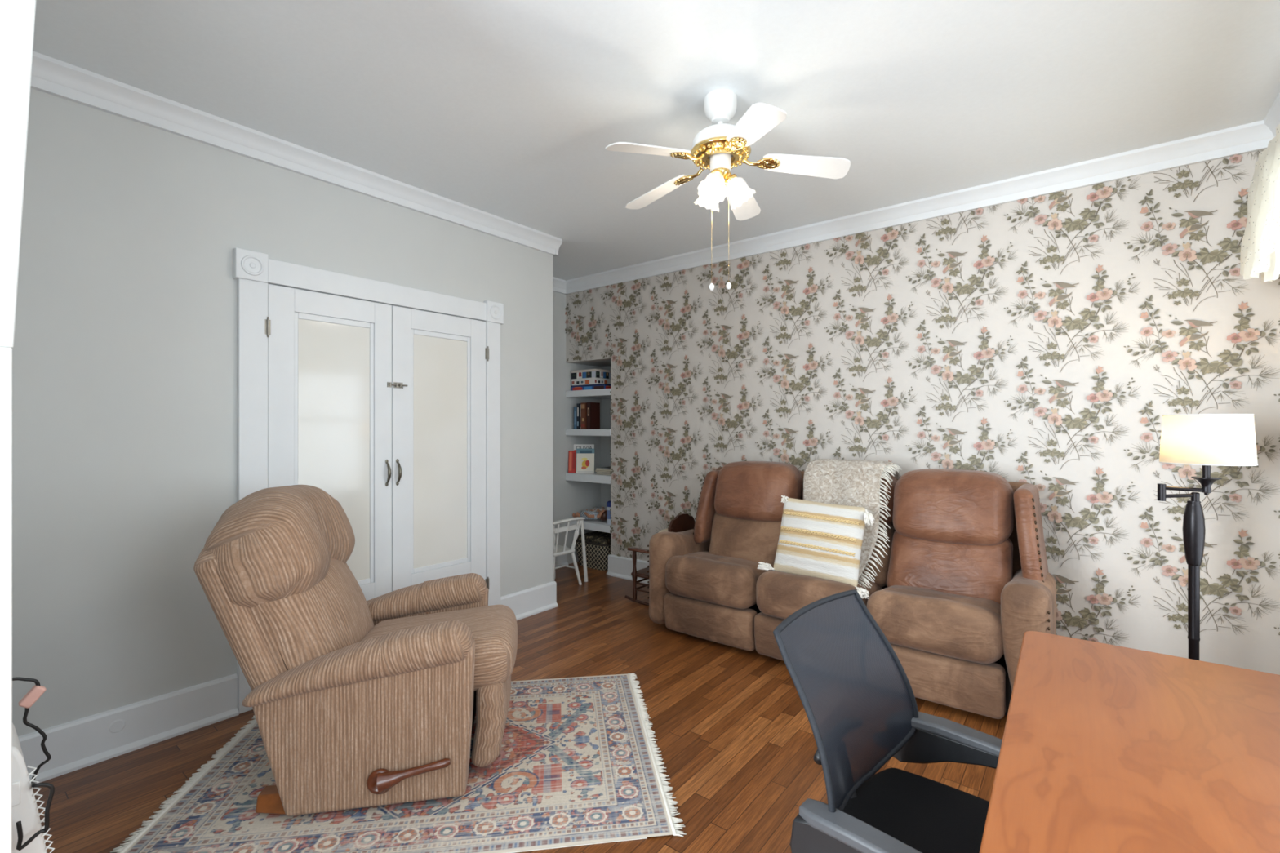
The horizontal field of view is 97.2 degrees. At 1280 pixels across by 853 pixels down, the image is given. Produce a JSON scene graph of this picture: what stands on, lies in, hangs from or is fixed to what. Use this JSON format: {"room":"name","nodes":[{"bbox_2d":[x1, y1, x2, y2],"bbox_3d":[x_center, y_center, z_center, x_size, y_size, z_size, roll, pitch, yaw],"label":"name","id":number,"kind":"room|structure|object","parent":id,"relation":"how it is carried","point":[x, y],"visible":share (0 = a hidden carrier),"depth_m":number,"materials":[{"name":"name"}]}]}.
{"room":"living room","nodes":[
{"label":"living room","id":0,"kind":"room"},
{"bbox_2d":[12,88,552,736],"bbox_3d":[-1.915,-0.025,3.320,0.930,2.710,2.915,0,0,38],"label":"wall","id":1,"kind":"structure","parent":0,"point":[124,351],"depth_m":2.38,"materials":[{"name":"grey paint"}]},
{"bbox_2d":[17,673,239,783],"bbox_3d":[-2.114,1.239,2.293,0.036,0.182,0.809,0,0,38],"label":"baseboard","id":2,"kind":"structure","parent":1,"relation":"attached to","point":[84,742],"depth_m":2.31,"materials":[{"name":"white paint"}]},
{"bbox_2d":[31,50,562,256],"bbox_3d":[-1.790,-1.324,3.343,0.896,0.112,2.856,0,0,38],"label":"trim","id":3,"kind":"structure","parent":1,"relation":"attached to","point":[50,75],"depth_m":2.64,"materials":[{"name":"white paint"}]},
{"bbox_2d":[265,284,391,600],"bbox_3d":[-1.589,0.317,2.931,0.062,2.002,0.630,0,0,38],"label":"door","id":4,"kind":"structure","parent":1,"relation":"in","point":[330,356],"depth_m":2.97,"materials":[{"name":"white paint"}]},
{"bbox_2d":[232,247,503,714],"bbox_3d":[-1.395,0.254,3.188,0.048,2.152,1.514,0,0,38],"label":"trim","id":5,"kind":"structure","parent":1,"relation":"attached to","point":[253,271],"depth_m":2.76,"materials":[{"name":"white paint"}]},
{"bbox_2d":[386,305,488,591],"bbox_3d":[-1.199,0.317,3.422,0.062,2.002,0.682,0,0,38],"label":"door","id":6,"kind":"structure","parent":1,"relation":"in","point":[438,383],"depth_m":3.42,"materials":[{"name":"white paint"}]},
{"bbox_2d":[500,581,558,620],"bbox_3d":[-0.778,1.239,3.975,0.036,0.182,0.511,0,0,38],"label":"baseboard","id":7,"kind":"structure","parent":1,"relation":"attached to","point":[527,602],"depth_m":3.99,"materials":[{"name":"white paint"}]},
{"bbox_2d":[32,561,1007,852],"bbox_3d":[-0.732,1.380,1.731,5.300,0.100,7.200,0,0,38],"label":"floor","id":8,"kind":"structure","parent":0,"point":[736,743],"depth_m":2.35,"materials":[{"name":"brown wood"}]},
{"bbox_2d":[110,672,686,852],"bbox_3d":[-0.820,1.314,2.298,1.799,0.029,1.220,0,0,-8],"label":"area rug","id":9,"kind":"object","parent":8,"relation":"on","point":[579,762],"visible":0.65,"depth_m":1.98,"materials":[{"name":"beige fabric"}]},
{"bbox_2d":[193,484,517,816],"bbox_3d":[-1.055,0.780,2.288,1.091,1.078,0.892,0,0,-11],"label":"recliner","id":10,"kind":"object","parent":9,"relation":"on","point":[356,702],"visible":1,"depth_m":1.95,"materials":[{"name":"brown fabric"}]},
{"bbox_2d":[203,484,355,608],"bbox_3d":[-1.398,0.460,2.234,0.393,0.440,0.704,0,0,-11],"label":"cushion","id":11,"kind":"object","parent":10,"relation":"on","point":[286,546],"depth_m":1.98,"materials":[{"name":"brown fabric"}]},
{"bbox_2d":[248,558,373,673],"bbox_3d":[-1.287,0.789,2.255,0.375,0.527,0.630,0,0,-11],"label":"lumbar cushion","id":12,"kind":"object","parent":10,"relation":"on","point":[314,614],"depth_m":2.01,"materials":[{"name":"brown fabric"}]},
{"bbox_2d":[361,604,517,691],"bbox_3d":[-0.842,0.911,2.342,0.650,0.217,0.544,0,0,-11],"label":"seat cushion","id":13,"kind":"object","parent":10,"relation":"on","point":[494,628],"depth_m":2.33,"materials":[{"name":"brown fabric"}]},
{"bbox_2d":[552,516,587,585],"bbox_3d":[-0.707,1.041,4.701,0.387,0.584,0.556,0,0,38],"label":"spindle chair","id":14,"kind":"object","parent":8,"relation":"on","point":[557,550],"visible":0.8,"depth_m":4.69,"materials":[{"name":"white paint"}]},
{"bbox_2d":[575,539,610,570],"bbox_3d":[-0.382,1.205,5.401,0.426,0.255,0.346,0,0,38],"label":"storage basket","id":15,"kind":"object","parent":8,"relation":"on","point":[597,554],"visible":0.4,"depth_m":5.23,"materials":[{"name":"wicker"}]},
{"bbox_2d":[577,531,610,543],"bbox_3d":[-0.382,1.075,5.401,0.370,0.101,0.290,0,0,38],"label":"folded cloth","id":16,"kind":"object","parent":15,"relation":"in","point":[599,537],"visible":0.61,"depth_m":5.31,"materials":[{"name":"black fabric"}]},
{"bbox_2d":[624,513,695,605],"bbox_3d":[0.188,0.988,4.277,0.516,0.684,0.370,0,0,38],"label":"rocking chair","id":17,"kind":"object","parent":8,"relation":"on","point":[682,522],"visible":0.3,"depth_m":4.23,"materials":[{"name":"brown wood"}]},
{"bbox_2d":[647,461,1056,719],"bbox_3d":[1.107,0.767,3.312,2.141,1.066,0.857,0,0,38],"label":"reclining sofa","id":18,"kind":"object","parent":8,"relation":"on","point":[963,575],"visible":0.78,"depth_m":2.92,"materials":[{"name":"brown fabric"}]},
{"bbox_2d":[665,551,769,608],"bbox_3d":[0.520,0.937,3.572,0.626,0.257,0.533,0,0,38],"label":"seat cushion","id":19,"kind":"object","parent":18,"relation":"on","point":[708,580],"depth_m":3.38,"materials":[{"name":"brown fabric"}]},
{"bbox_2d":[708,512,781,570],"bbox_3d":[0.725,0.730,3.668,0.570,0.356,0.274,0,0,38],"label":"lumbar cushion","id":20,"kind":"object","parent":18,"relation":"on","point":[753,537],"depth_m":3.57,"materials":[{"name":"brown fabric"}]},
{"bbox_2d":[714,461,802,521],"bbox_3d":[0.761,0.420,3.714,0.570,0.373,0.344,0,0,38],"label":"cushion","id":21,"kind":"object","parent":18,"relation":"on","point":[744,491],"depth_m":3.59,"materials":[{"name":"brown leather"}]},
{"bbox_2d":[756,495,874,599],"bbox_3d":[0.976,0.640,3.104,0.620,0.475,0.230,0,0,39],"label":"throw pillow","id":22,"kind":"object","parent":18,"relation":"on","point":[817,540],"visible":1,"depth_m":3.05,"materials":[{"name":"fabric"}]},
{"bbox_2d":[755,570,882,619],"bbox_3d":[1.008,0.938,3.184,0.600,0.254,0.533,0,0,38],"label":"seat cushion","id":23,"kind":"object","parent":18,"relation":"on","point":[779,594],"depth_m":3.04,"materials":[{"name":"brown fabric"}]},
{"bbox_2d":[802,471,897,527],"bbox_3d":[1.272,0.430,3.439,0.552,0.354,0.292,0,0,38],"label":"cushion","id":24,"kind":"object","parent":18,"relation":"on","point":[889,522],"depth_m":3.22,"materials":[{"name":"beige fabric"}]},
{"bbox_2d":[803,458,902,588],"bbox_3d":[1.223,0.539,3.321,0.533,0.675,0.594,0,0,38],"label":"throw blanket","id":25,"kind":"object","parent":18,"relation":"on","point":[850,482],"visible":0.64,"depth_m":3.25,"materials":[{"name":"beige fabric"}]},
{"bbox_2d":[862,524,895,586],"bbox_3d":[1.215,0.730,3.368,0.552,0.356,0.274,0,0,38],"label":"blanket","id":26,"kind":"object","parent":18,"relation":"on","point":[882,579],"depth_m":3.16,"materials":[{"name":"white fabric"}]},
{"bbox_2d":[866,585,1004,663],"bbox_3d":[1.483,0.936,2.806,0.594,0.257,0.533,0,0,38],"label":"seat cushion","id":27,"kind":"object","parent":18,"relation":"on","point":[944,624],"depth_m":2.61,"materials":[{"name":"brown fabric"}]},
{"bbox_2d":[886,530,1013,604],"bbox_3d":[1.612,0.730,2.963,0.572,0.356,0.274,0,0,38],"label":"lumbar cushion","id":28,"kind":"object","parent":18,"relation":"on","point":[975,566],"depth_m":2.85,"materials":[{"name":"brown leather"}]},
{"bbox_2d":[892,468,1013,546],"bbox_3d":[1.651,0.420,3.006,0.564,0.373,0.344,0,0,38],"label":"cushion","id":29,"kind":"object","parent":18,"relation":"on","point":[931,507],"depth_m":2.88,"materials":[{"name":"brown leather"}]},
{"bbox_2d":[773,589,1002,852],"bbox_3d":[0.677,0.899,1.279,0.639,0.860,0.623,0,0,43],"label":"office chair","id":30,"kind":"object","parent":8,"relation":"on","point":[856,695],"visible":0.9,"depth_m":1.41,"materials":[{"name":"black plastic"}]},
{"bbox_2d":[979,631,1279,852],"bbox_3d":[0.965,0.960,0.823,0.740,0.740,1.500,0,0,37],"label":"desk","id":31,"kind":"object","parent":8,"relation":"on","point":[1105,748],"visible":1,"depth_m":1.00,"materials":[{"name":"brown wood"}]},
{"bbox_2d":[1157,413,1257,660],"bbox_3d":[2.269,0.641,2.284,0.317,1.378,0.282,0,0,38],"label":"floor lamp","id":32,"kind":"object","parent":8,"relation":"on","point":[1205,440],"visible":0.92,"depth_m":2.25,"materials":[{"name":"black metal"}]},
{"bbox_2d":[552,291,600,564],"bbox_3d":[-0.857,-0.025,5.318,0.100,2.710,1.530,0,0,38],"label":"wall","id":33,"kind":"structure","parent":0,"point":[569,497],"depth_m":5.40,"materials":[{"name":"grey paint"}]},
{"bbox_2d":[552,276,567,294],"bbox_3d":[-0.977,-1.324,5.034,0.066,0.112,0.935,0,0,38],"label":"trim","id":34,"kind":"structure","parent":33,"relation":"attached to","point":[558,285],"depth_m":5.30,"materials":[{"name":"white paint"}]},
{"bbox_2d":[555,546,568,567],"bbox_3d":[-0.989,1.239,5.043,0.036,0.182,0.935,0,0,38],"label":"baseboard","id":35,"kind":"structure","parent":33,"relation":"attached to","point":[562,559],"depth_m":5.36,"materials":[{"name":"white paint"}]},
{"bbox_2d":[33,0,1279,280],"bbox_3d":[-0.732,-1.430,1.731,5.300,0.100,7.200,0,0,38],"label":"ceiling","id":36,"kind":"structure","parent":0,"point":[510,110],"depth_m":2.25,"materials":[{"name":"paint"}]},
{"bbox_2d":[604,88,850,290],"bbox_3d":[0.321,-0.974,2.397,0.982,0.812,1.003,0,0,38],"label":"ceiling fan","id":37,"kind":"object","parent":36,"relation":"hanging from","point":[721,146],"visible":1,"depth_m":2.32,"materials":[{"name":"white metal"}]},
{"bbox_2d":[564,149,1279,675],"bbox_3d":[1.177,-0.025,3.975,4.755,2.710,0.112,0,0,38],"label":"wall","id":38,"kind":"structure","parent":0,"point":[1046,342],"depth_m":3.12,"materials":[{"name":"paper"}]},
{"bbox_2d":[574,360,610,508],"bbox_3d":[-0.232,0.307,5.482,0.674,2.045,0.495,0,0,38],"label":"wall niche","id":39,"kind":"object","parent":38,"relation":"in","point":[605,365],"visible":0.12,"depth_m":5.76,"materials":[{"name":"grey paint"}]},
{"bbox_2d":[565,470,610,484],"bbox_3d":[-0.335,0.481,5.433,0.574,0.073,0.500,0,0,38],"label":"niche shelf","id":40,"kind":"object","parent":39,"relation":"attached to","point":[586,477],"visible":0.57,"depth_m":5.23,"materials":[{"name":"white paint"}]},
{"bbox_2d":[568,450,576,472],"bbox_3d":[-0.652,0.340,5.426,0.070,0.214,0.049,0,0,1],"label":"picture book","id":41,"kind":"object","parent":40,"relation":"on","point":[572,454],"visible":1,"depth_m":5.42,"materials":[{"name":"red paper"}]},
{"bbox_2d":[573,444,594,472],"bbox_3d":[-0.546,0.311,5.478,0.200,0.273,0.063,0,0,-3],"label":"picture book","id":42,"kind":"object","parent":40,"relation":"on","point":[575,446],"visible":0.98,"depth_m":5.49,"materials":[{"name":"white paper"}]},
{"bbox_2d":[576,453,594,473],"bbox_3d":[-0.522,0.352,5.391,0.170,0.189,0.048,0,0,0],"label":"picture book","id":43,"kind":"object","parent":40,"relation":"on","point":[584,461],"visible":1,"depth_m":5.38,"materials":[{"name":"white paper"}]},
{"bbox_2d":[576,448,594,453],"bbox_3d":[-0.526,0.330,5.434,0.175,0.234,0.056,0,0,-2],"label":"picture book","id":44,"kind":"object","parent":40,"relation":"on","point":[578,451],"visible":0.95,"depth_m":5.44,"materials":[{"name":"blue paper"}]},
{"bbox_3d":[-0.252,0.439,5.272,0.220,0.011,0.240,0,0,37],"label":"magazine","id":45,"kind":"object","parent":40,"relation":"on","visible":0},
{"bbox_3d":[-0.243,0.427,5.265,0.220,0.012,0.240,0,0,41],"label":"magazine","id":46,"kind":"object","parent":45,"relation":"on","visible":0},
{"bbox_2d":[595,470,609,472],"bbox_3d":[-0.259,0.414,5.277,0.220,0.012,0.240,0,0,35],"label":"magazine","id":47,"kind":"object","parent":46,"relation":"on","point":[595,470],"visible":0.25,"depth_m":5.19,"materials":[{"name":"beige paper"}]},
{"bbox_3d":[-0.248,0.402,5.268,0.220,0.012,0.240,0,0,40],"label":"magazine","id":48,"kind":"object","parent":47,"relation":"on","visible":0},
{"bbox_2d":[595,466,610,470],"bbox_3d":[-0.252,0.389,5.272,0.220,0.012,0.240,0,0,33],"label":"magazine","id":49,"kind":"object","parent":48,"relation":"on","point":[601,468],"visible":0.38,"depth_m":5.20,"materials":[{"name":"beige paper"}]},
{"bbox_2d":[565,388,610,399],"bbox_3d":[-0.335,-0.312,5.433,0.574,0.060,0.500,0,0,38],"label":"niche shelf","id":50,"kind":"object","parent":39,"relation":"attached to","point":[602,393],"visible":0.71,"depth_m":5.26,"materials":[{"name":"white paint"}]},
{"bbox_2d":[571,383,610,390],"bbox_3d":[-0.417,-0.368,5.422,0.422,0.052,0.262,0,0,36],"label":"game box","id":51,"kind":"object","parent":50,"relation":"on","point":[599,386],"visible":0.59,"depth_m":5.29,"materials":[{"name":"blue cardboard"}]},
{"bbox_2d":[571,377,610,385],"bbox_3d":[-0.471,-0.425,5.426,0.312,0.062,0.222,0,0,40],"label":"game box","id":52,"kind":"object","parent":51,"relation":"on","point":[593,380],"visible":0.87,"depth_m":5.33,"materials":[{"name":"cardboard"}]},
{"bbox_2d":[571,368,610,378],"bbox_3d":[-0.467,-0.497,5.423,0.322,0.080,0.222,0,0,37],"label":"game box","id":53,"kind":"object","parent":52,"relation":"on","point":[590,373],"visible":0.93,"depth_m":5.33,"materials":[{"name":"cardboard"}]},
{"bbox_2d":[565,518,610,533],"bbox_3d":[-0.335,0.926,5.433,0.574,0.064,0.500,0,0,38],"label":"niche shelf","id":54,"kind":"object","parent":39,"relation":"attached to","point":[597,525],"visible":0.38,"depth_m":5.21,"materials":[{"name":"white paint"}]},
{"bbox_2d":[572,509,606,520],"bbox_3d":[-0.459,0.834,5.343,0.386,0.114,0.169,0,0,27],"label":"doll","id":55,"kind":"object","parent":54,"relation":"on","point":[588,515],"visible":0.86,"depth_m":5.29,"materials":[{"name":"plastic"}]},
{"bbox_2d":[586,506,606,513],"bbox_3d":[-0.362,0.831,5.518,0.401,0.120,0.178,0,0,18],"label":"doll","id":56,"kind":"object","parent":54,"relation":"on","point":[598,510],"visible":0.11,"depth_m":5.49,"materials":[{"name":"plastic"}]},
{"bbox_2d":[606,500,610,524],"bbox_3d":[-0.257,0.789,5.180,0.098,0.210,0.098,0,0,38],"label":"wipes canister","id":57,"kind":"object","parent":54,"relation":"on","point":[608,503],"visible":0.35,"depth_m":5.14,"materials":[{"name":"blue plastic"}]},
{"bbox_2d":[565,429,610,435],"bbox_3d":[-0.335,0.056,5.433,0.574,0.060,0.500,0,0,38],"label":"niche shelf","id":58,"kind":"object","parent":39,"relation":"attached to","point":[568,432],"visible":0.69,"depth_m":5.23,"materials":[{"name":"white paint"}]},
{"bbox_2d":[573,406,576,429],"bbox_3d":[-0.568,-0.082,5.471,0.038,0.215,0.171,0,0,38],"label":"book","id":59,"kind":"object","parent":58,"relation":"on","point":[575,407],"visible":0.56,"depth_m":5.41,"materials":[{"name":"blue paper"}]},
{"bbox_2d":[576,403,580,429],"bbox_3d":[-0.539,-0.097,5.442,0.034,0.245,0.171,0,0,38],"label":"book","id":60,"kind":"object","parent":58,"relation":"on","point":[577,404],"visible":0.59,"depth_m":5.37,"materials":[{"name":"paper"}]},
{"bbox_2d":[579,404,580,429],"bbox_3d":[-0.509,-0.091,5.425,0.026,0.235,0.171,0,0,38],"label":"book","id":61,"kind":"object","parent":58,"relation":"on","point":[580,405],"visible":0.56,"depth_m":5.37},
{"bbox_2d":[580,402,586,429],"bbox_3d":[-0.478,-0.099,5.387,0.062,0.250,0.191,0,0,38],"label":"book","id":62,"kind":"object","parent":58,"relation":"on","point":[583,405],"visible":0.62,"depth_m":5.31,"materials":[{"name":"brown paper"}]},
{"bbox_2d":[586,402,599,429],"bbox_3d":[-0.442,-0.100,5.333,0.050,0.252,0.131,0,0,38],"label":"book","id":63,"kind":"object","parent":58,"relation":"on","point":[593,408],"visible":1,"depth_m":5.30,"materials":[{"name":"brown paper"}]},
{"bbox_2d":[606,554,648,583],"bbox_3d":[1.325,1.239,3.842,4.077,0.182,0.136,0,0,38],"label":"baseboard","id":64,"kind":"structure","parent":38,"relation":"attached to","point":[620,566],"depth_m":4.94,"materials":[{"name":"white paint"}]},
{"bbox_2d":[565,120,1274,294],"bbox_3d":[1.074,-1.324,3.958,4.615,0.112,0.066,0,0,38],"label":"trim","id":65,"kind":"structure","parent":38,"relation":"attached to","point":[1255,136],"depth_m":3.25,"materials":[{"name":"white paint"}]},
{"bbox_3d":[-1.793,-0.025,1.441,1.600,2.710,0.125,0,0,38],"label":"wall","id":66,"kind":"structure","parent":0,"visible":0},
{"bbox_2d":[0,346,12,852],"bbox_3d":[-1.175,0.595,0.953,0.035,1.470,0.150,0,0,38],"label":"trim","id":67,"kind":"structure","parent":66,"relation":"attached to","point":[6,353],"depth_m":0.99,"materials":[{"name":"white paint"}]},
{"bbox_2d":[0,0,35,348],"bbox_3d":[-1.158,-0.760,0.975,0.033,1.240,0.206,0,0,38],"label":"trim","id":68,"kind":"structure","parent":66,"relation":"attached to","point":[17,17],"depth_m":1.00,"materials":[{"name":"white paint"}]},
{"bbox_2d":[12,723,54,852],"bbox_3d":[-1.268,0.955,1.164,0.206,0.690,0.091,0,0,38],"label":"heater","id":69,"kind":"object","parent":66,"relation":"attached to","point":[24,807],"visible":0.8,"depth_m":1.10,"materials":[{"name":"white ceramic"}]},
{"bbox_2d":[12,677,54,850],"bbox_3d":[-1.343,0.699,1.233,0.463,0.337,0.108,0,0,38],"label":"power cord","id":70,"kind":"object","parent":69,"relation":"attached to","point":[37,691],"visible":0.96,"depth_m":1.35,"materials":[{"name":"black plastic"}]},
{"bbox_3d":[1.151,-0.025,0.235,0.140,2.710,7.200,0,0,38],"label":"wall","id":71,"kind":"structure","parent":0,"visible":0},
{"bbox_2d":[1240,124,1279,282],"bbox_3d":[2.178,-0.843,1.790,0.186,0.535,1.612,0,0,38],"label":"lace valance","id":72,"kind":"object","parent":71,"relation":"hanging from","point":[1262,255],"visible":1,"depth_m":2.19,"materials":[{"name":"white fabric"}]},
{"bbox_2d":[1263,92,1279,142],"bbox_3d":[0.884,-1.324,0.064,0.066,0.112,6.400,0,0,38],"label":"trim","id":73,"kind":"structure","parent":71,"relation":"attached to","point":[1272,119],"depth_m":2.46,"materials":[{"name":"white paint"}]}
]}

